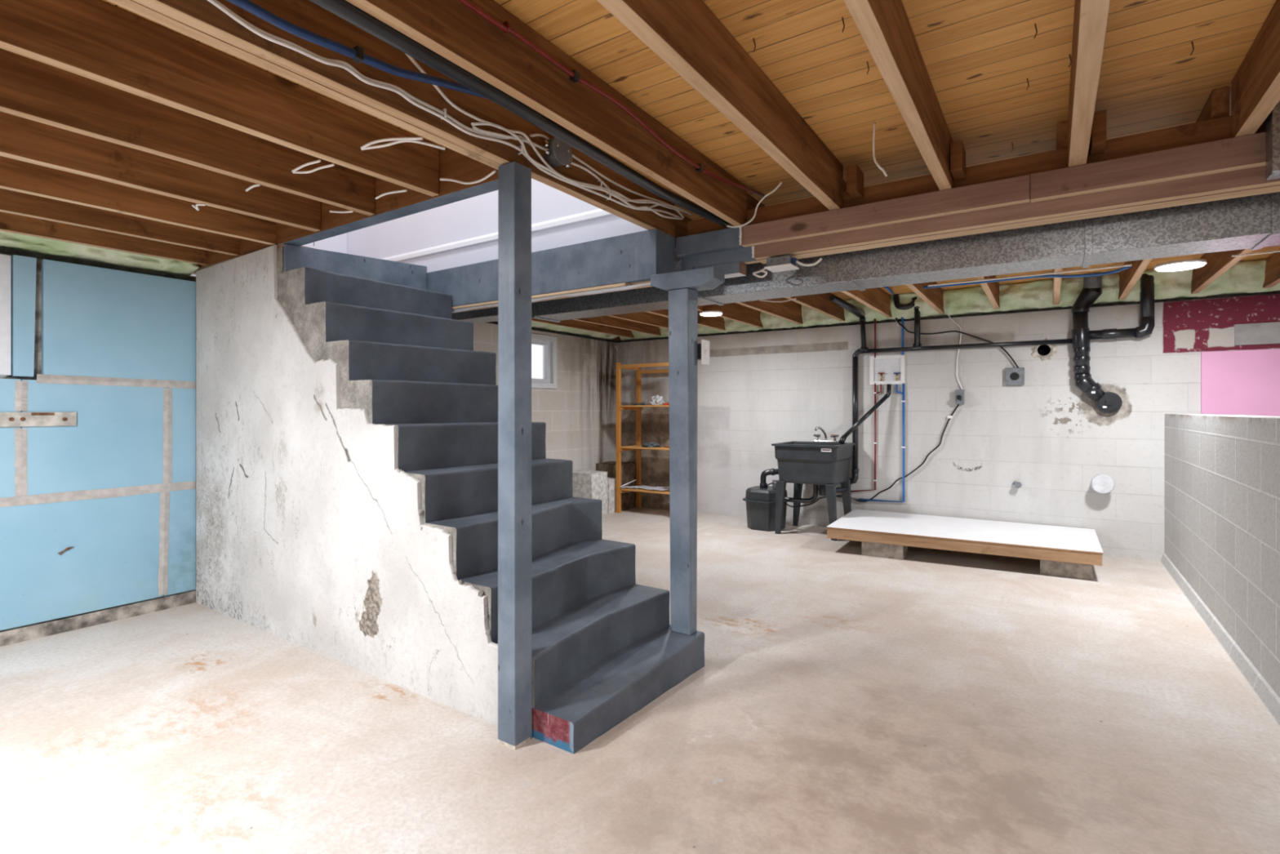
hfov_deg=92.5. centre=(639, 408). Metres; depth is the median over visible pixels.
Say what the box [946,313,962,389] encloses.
cable
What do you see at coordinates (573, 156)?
cable
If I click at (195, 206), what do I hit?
cable
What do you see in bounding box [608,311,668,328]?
joist
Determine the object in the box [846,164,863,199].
block
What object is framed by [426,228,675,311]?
beam
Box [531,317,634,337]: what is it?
joist
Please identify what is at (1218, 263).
joist
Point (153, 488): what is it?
tape
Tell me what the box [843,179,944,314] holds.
joist
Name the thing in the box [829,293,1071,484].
vent pipe
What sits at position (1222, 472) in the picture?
wall
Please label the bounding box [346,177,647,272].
wall
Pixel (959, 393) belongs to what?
wall outlet
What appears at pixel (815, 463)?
basin
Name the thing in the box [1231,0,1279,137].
joist
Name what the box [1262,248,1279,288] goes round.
joist
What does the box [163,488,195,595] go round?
board
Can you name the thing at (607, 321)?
joist
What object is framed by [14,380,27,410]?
tape
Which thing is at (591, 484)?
concrete ledge
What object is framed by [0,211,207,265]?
joist
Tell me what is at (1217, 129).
board
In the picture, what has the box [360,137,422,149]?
cable
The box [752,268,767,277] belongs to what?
cable
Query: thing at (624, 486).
paper sheet
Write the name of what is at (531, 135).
cable
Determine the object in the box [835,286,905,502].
supply pipe
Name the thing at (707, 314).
diffuser
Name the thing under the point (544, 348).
window
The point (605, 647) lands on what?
staircase
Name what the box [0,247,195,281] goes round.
sill
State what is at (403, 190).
cable
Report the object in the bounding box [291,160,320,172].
cable
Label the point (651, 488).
paper sheet
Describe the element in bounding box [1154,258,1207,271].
lamp
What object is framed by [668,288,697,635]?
support post
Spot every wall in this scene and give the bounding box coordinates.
[0,253,195,379]
[190,232,616,471]
[195,244,497,726]
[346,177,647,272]
[616,293,1279,561]
[1164,413,1279,697]
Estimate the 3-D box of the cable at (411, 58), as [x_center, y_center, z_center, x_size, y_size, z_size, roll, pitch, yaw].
[-0.209,-0.949,2.413,0.010,0.170,1.694,0,0,34]
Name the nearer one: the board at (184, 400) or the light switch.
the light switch
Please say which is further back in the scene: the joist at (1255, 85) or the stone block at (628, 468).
the stone block at (628, 468)
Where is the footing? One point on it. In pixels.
(1268, 696)
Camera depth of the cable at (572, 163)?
2.48 m
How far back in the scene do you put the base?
3.25 m
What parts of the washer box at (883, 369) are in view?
panel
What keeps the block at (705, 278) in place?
on the support post at (682, 303)
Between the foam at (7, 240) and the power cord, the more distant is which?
the power cord
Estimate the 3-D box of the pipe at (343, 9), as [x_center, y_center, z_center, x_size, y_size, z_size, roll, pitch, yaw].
[-0.722,-0.853,1.146,0.056,0.073,4.101,0,0,33]
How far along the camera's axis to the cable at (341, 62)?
1.68 m
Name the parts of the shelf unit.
rail, rail, rail, rail, rail, rail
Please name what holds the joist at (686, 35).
attached to the ceiling
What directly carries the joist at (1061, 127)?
attached to the ceiling
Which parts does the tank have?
lid, tank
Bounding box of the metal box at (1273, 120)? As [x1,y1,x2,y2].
[1266,100,1279,180]
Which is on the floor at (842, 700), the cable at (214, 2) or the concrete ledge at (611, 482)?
the concrete ledge at (611, 482)
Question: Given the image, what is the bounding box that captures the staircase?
[277,266,704,753]
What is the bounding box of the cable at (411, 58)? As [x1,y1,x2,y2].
[404,53,692,215]
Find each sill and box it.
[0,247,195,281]
[486,321,617,342]
[616,290,1279,342]
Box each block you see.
[595,461,635,511]
[650,266,724,291]
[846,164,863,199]
[950,141,965,181]
[1089,110,1106,155]
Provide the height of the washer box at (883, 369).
0.271 m
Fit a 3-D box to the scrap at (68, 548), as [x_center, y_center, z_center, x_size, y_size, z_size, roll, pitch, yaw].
[-2.965,0.734,3.164,0.007,0.036,0.066,0,0,34]
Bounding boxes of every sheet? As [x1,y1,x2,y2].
[451,282,650,313]
[621,485,636,488]
[634,485,655,488]
[647,487,669,490]
[656,486,669,488]
[1234,321,1279,345]
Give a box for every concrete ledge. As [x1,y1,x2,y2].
[572,470,608,515]
[607,477,616,513]
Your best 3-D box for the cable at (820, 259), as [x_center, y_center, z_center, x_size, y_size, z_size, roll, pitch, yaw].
[0.750,-0.651,2.723,0.121,0.036,0.010,0,0,34]
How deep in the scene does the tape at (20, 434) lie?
3.03 m
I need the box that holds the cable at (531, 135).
[529,133,549,140]
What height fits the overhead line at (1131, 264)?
0.012 m
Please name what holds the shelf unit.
on the floor at (842, 700)
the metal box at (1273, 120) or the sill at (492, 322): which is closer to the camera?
the metal box at (1273, 120)
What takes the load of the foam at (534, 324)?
on the sill at (492, 322)
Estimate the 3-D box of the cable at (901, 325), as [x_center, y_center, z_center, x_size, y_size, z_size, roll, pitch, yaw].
[2.751,-0.633,5.374,0.978,0.592,0.013,0,0,34]
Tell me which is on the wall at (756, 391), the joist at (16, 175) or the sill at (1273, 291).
the sill at (1273, 291)
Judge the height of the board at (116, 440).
0.596 m
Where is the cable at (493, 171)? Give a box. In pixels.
[440,170,496,184]
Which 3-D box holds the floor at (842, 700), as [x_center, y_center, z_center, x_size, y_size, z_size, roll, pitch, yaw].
[0.406,1.210,1.954,7.900,0.120,8.900,0,0,34]
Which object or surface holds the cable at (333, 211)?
attached to the joist at (30, 89)
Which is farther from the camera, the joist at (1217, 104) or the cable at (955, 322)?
the cable at (955, 322)
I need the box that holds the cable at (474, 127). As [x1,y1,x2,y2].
[471,125,543,150]
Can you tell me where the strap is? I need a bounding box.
[0,411,76,426]
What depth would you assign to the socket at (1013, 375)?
5.11 m
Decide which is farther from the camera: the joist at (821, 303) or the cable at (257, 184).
the joist at (821, 303)
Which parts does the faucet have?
handle, spout, plate, handle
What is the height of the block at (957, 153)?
0.105 m
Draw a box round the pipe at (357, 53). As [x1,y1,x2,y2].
[226,0,486,98]
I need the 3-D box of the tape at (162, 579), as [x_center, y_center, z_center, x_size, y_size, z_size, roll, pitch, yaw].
[-2.733,0.770,3.517,0.005,0.591,0.055,0,0,34]
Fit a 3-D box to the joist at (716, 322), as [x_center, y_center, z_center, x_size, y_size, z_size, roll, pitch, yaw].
[0.009,-0.944,5.262,0.045,0.197,3.355,0,0,34]
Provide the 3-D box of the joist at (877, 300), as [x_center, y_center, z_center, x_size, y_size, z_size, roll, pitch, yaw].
[1.409,-0.944,4.325,0.044,0.197,3.355,0,0,34]
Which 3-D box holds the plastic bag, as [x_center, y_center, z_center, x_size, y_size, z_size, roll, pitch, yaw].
[0.182,-0.095,6.641,0.173,0.110,0.156,0,0,34]
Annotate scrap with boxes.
[57,546,73,555]
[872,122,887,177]
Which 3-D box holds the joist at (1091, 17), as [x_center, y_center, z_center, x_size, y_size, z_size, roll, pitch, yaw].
[0.110,-0.944,0.024,0.054,0.197,5.162,0,0,34]
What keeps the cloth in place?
on the shelf unit
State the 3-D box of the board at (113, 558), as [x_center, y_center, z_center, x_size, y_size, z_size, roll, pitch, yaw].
[-3.392,0.764,2.571,0.038,0.621,2.300,0,0,34]
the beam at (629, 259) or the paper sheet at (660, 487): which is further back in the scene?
the paper sheet at (660, 487)
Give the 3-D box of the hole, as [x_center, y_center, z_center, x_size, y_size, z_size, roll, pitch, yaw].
[3.344,-0.490,5.073,0.192,0.203,0.141,0,0,34]
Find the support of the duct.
hanging from the joist at (821, 303)
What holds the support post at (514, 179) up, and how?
on the floor at (842, 700)
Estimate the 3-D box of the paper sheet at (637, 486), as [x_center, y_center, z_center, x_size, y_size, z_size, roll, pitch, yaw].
[0.053,0.864,6.776,0.180,0.012,0.240,0,0,-45]
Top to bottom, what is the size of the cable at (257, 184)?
0.008 m
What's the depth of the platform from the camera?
4.66 m
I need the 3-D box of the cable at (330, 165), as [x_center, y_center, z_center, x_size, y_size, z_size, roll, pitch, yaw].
[-1.142,-0.841,2.153,0.190,0.008,0.026,0,0,20]
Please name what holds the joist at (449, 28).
attached to the ceiling
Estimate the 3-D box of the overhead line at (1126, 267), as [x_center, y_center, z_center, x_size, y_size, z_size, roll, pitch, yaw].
[2.450,-0.833,3.953,1.113,0.018,0.172,0,0,34]
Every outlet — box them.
[955,389,964,404]
[1004,367,1024,385]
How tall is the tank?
0.577 m
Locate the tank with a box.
[742,468,786,531]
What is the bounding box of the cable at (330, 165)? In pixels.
[292,164,334,173]
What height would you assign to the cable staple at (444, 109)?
0.030 m
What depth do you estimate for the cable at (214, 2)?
1.70 m
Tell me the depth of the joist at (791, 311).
5.61 m
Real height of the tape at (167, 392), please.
0.550 m
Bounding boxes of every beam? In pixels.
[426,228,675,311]
[675,131,1279,278]
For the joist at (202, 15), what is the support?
attached to the ceiling
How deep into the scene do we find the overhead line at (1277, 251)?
3.29 m
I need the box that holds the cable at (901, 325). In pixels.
[895,317,1018,368]
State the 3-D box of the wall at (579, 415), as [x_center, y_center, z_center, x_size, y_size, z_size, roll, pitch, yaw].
[-2.182,-1.150,4.785,0.210,4.600,6.526,0,0,34]
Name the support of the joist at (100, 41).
attached to the ceiling
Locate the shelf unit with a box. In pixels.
[616,362,669,512]
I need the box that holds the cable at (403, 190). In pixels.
[375,189,407,199]
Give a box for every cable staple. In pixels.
[440,108,446,119]
[517,145,523,155]
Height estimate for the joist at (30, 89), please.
0.197 m
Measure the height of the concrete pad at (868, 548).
0.114 m
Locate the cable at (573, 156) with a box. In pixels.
[572,154,671,204]
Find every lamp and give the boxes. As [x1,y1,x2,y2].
[699,310,722,316]
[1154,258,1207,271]
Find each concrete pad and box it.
[861,541,908,559]
[1040,559,1092,580]
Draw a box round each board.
[0,378,20,497]
[0,492,163,630]
[12,254,36,377]
[20,379,163,496]
[41,259,195,381]
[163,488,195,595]
[169,387,195,482]
[283,244,426,289]
[687,115,1266,235]
[1200,348,1279,416]
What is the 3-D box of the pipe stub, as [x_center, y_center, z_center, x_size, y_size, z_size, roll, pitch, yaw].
[3.144,0.628,5.107,0.067,0.056,0.063,0,0,34]
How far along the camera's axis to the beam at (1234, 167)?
2.27 m
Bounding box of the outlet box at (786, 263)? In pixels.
[764,255,799,272]
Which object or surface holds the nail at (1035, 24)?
attached to the ceiling
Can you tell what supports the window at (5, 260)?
in the wall at (37, 342)
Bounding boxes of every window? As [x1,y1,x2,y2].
[0,253,11,376]
[531,333,556,388]
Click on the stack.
(1105, 402)
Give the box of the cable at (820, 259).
[795,257,822,266]
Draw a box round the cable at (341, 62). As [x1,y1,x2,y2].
[214,0,535,146]
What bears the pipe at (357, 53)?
attached to the ceiling
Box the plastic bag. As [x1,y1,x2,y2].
[648,395,664,404]
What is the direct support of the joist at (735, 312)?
attached to the ceiling
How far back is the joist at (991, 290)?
4.63 m
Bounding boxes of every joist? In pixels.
[0,0,439,196]
[0,48,374,215]
[0,111,320,231]
[0,155,275,245]
[0,188,239,256]
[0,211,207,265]
[106,0,502,169]
[132,0,674,237]
[345,0,746,226]
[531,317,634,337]
[572,315,661,335]
[596,0,843,210]
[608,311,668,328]
[611,336,621,341]
[646,309,725,330]
[674,210,844,321]
[675,251,802,324]
[697,302,763,328]
[746,193,892,317]
[843,0,953,191]
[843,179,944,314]
[976,275,999,309]
[1053,120,1067,304]
[1067,0,1111,167]
[1118,86,1229,299]
[1191,248,1252,293]
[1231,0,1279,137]
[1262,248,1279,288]
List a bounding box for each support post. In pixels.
[497,161,532,749]
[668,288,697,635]
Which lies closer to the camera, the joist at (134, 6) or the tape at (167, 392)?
the joist at (134, 6)
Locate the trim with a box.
[382,208,613,262]
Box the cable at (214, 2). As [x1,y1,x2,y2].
[206,0,681,217]
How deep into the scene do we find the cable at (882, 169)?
2.22 m
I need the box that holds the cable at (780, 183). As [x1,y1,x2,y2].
[726,182,782,227]
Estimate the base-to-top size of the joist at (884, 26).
0.197 m
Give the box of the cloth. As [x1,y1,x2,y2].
[641,441,662,447]
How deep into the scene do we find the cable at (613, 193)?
2.71 m
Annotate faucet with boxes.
[813,426,839,442]
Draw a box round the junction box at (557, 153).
[542,137,572,168]
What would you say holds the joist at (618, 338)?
on the sill at (1273, 291)
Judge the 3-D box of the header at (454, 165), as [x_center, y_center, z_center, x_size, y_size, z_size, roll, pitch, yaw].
[-1.150,-0.942,2.713,1.670,0.202,0.080,0,0,34]
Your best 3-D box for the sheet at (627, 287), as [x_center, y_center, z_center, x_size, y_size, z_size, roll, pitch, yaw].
[-0.649,-0.591,3.389,1.750,0.015,0.020,0,0,34]
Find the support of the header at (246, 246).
on the wall at (309, 535)
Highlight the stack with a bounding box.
[1071,271,1155,413]
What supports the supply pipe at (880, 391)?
attached to the wall at (756, 391)
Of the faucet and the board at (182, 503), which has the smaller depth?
the board at (182, 503)
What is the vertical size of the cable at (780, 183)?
0.168 m
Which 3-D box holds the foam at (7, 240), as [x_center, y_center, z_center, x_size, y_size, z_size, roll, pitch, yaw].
[-3.376,-0.836,2.597,0.233,0.089,2.561,0,0,34]
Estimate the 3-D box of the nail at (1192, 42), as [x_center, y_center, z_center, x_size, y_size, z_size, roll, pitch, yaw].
[1.570,-1.026,1.744,0.009,0.035,0.011,0,0,-3]
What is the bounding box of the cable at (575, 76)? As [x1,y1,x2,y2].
[457,0,766,198]
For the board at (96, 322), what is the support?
attached to the wall at (37, 342)
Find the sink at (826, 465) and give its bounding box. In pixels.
[771,440,855,540]
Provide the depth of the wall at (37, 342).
3.11 m
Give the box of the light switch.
[697,339,709,364]
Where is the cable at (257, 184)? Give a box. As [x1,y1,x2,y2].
[245,183,260,191]
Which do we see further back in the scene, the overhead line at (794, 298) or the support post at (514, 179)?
the overhead line at (794, 298)
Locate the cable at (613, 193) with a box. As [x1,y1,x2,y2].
[576,183,682,219]
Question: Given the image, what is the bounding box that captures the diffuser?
[700,312,722,316]
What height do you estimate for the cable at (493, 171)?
0.008 m
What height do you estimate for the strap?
0.073 m
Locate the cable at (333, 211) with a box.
[328,210,353,213]
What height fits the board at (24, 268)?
0.596 m
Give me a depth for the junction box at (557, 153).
2.24 m
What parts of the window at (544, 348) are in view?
pane, sash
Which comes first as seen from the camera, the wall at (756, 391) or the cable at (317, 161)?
the cable at (317, 161)
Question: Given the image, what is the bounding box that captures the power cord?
[784,397,961,506]
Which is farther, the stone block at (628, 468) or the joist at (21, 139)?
the stone block at (628, 468)
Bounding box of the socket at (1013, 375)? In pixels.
[1009,372,1019,380]
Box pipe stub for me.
[1013,480,1022,488]
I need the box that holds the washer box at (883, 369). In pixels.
[869,354,905,384]
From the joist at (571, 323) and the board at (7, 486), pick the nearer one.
the board at (7, 486)
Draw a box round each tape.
[0,480,195,506]
[13,427,27,496]
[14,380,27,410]
[36,373,195,388]
[157,491,169,595]
[162,387,172,484]
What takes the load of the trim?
attached to the wall at (477, 215)
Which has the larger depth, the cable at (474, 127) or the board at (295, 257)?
the board at (295, 257)
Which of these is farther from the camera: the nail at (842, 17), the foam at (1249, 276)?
the foam at (1249, 276)
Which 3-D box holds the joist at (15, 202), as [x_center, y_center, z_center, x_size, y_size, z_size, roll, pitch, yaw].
[-3.345,-0.944,1.698,0.044,0.197,4.100,0,0,34]
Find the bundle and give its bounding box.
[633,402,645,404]
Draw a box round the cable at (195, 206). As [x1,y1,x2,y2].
[191,203,205,210]
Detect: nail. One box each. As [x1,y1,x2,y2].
[841,17,844,32]
[1034,23,1037,38]
[1190,41,1194,55]
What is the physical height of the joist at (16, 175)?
0.197 m
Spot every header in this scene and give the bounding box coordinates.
[197,222,276,267]
[276,145,497,245]
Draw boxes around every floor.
[0,506,1279,853]
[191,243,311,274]
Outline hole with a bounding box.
[1030,337,1057,361]
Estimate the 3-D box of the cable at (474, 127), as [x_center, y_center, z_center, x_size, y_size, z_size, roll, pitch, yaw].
[-0.436,-0.917,2.084,0.010,0.056,0.339,0,0,34]
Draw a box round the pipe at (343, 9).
[309,0,728,226]
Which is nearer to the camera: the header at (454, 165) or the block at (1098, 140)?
the block at (1098, 140)
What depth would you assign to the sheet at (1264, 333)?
4.32 m
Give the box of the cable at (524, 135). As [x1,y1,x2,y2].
[471,122,688,212]
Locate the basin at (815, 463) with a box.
[771,440,855,485]
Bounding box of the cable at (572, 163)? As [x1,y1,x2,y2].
[570,162,684,217]
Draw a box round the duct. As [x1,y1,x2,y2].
[451,191,1279,324]
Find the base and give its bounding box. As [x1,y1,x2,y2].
[0,589,195,646]
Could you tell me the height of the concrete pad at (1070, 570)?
0.114 m
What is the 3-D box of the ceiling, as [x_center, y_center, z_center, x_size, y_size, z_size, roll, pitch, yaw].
[0.406,-1.068,1.954,7.900,0.050,8.900,0,0,34]
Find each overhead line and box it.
[760,297,796,302]
[924,266,1131,288]
[928,263,1132,286]
[1231,249,1279,257]
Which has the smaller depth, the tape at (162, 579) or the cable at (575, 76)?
the cable at (575, 76)
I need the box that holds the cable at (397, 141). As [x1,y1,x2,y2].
[360,140,444,150]
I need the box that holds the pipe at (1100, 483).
[1090,474,1115,493]
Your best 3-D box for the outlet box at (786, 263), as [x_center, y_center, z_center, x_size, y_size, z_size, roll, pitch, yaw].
[0.647,-0.662,2.788,0.132,0.048,0.110,0,0,34]
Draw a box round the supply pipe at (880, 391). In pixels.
[817,318,881,492]
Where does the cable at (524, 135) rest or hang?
attached to the joist at (202, 15)
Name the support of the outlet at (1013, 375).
attached to the wall at (756, 391)
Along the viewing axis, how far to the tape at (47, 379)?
3.32 m
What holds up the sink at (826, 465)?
on the floor at (842, 700)
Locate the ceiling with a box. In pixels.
[101,0,1279,299]
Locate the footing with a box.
[1160,552,1279,726]
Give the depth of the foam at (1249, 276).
5.03 m
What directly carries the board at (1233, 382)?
attached to the wall at (756, 391)
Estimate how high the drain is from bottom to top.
0.559 m
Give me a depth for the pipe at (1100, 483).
4.71 m
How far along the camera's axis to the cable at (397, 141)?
1.95 m
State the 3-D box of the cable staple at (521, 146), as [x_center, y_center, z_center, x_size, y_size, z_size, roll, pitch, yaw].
[-0.413,-0.897,2.123,0.023,0.030,0.008,0,0,34]
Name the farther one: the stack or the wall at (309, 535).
the stack
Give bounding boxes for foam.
[0,231,199,275]
[496,320,618,339]
[618,258,1279,340]
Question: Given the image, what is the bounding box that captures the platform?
[826,508,1102,565]
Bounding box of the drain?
[838,383,891,444]
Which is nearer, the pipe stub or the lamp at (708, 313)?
the pipe stub
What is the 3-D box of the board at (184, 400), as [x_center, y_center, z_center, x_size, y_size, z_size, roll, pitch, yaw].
[-2.700,0.152,3.605,0.038,0.596,0.139,0,0,34]

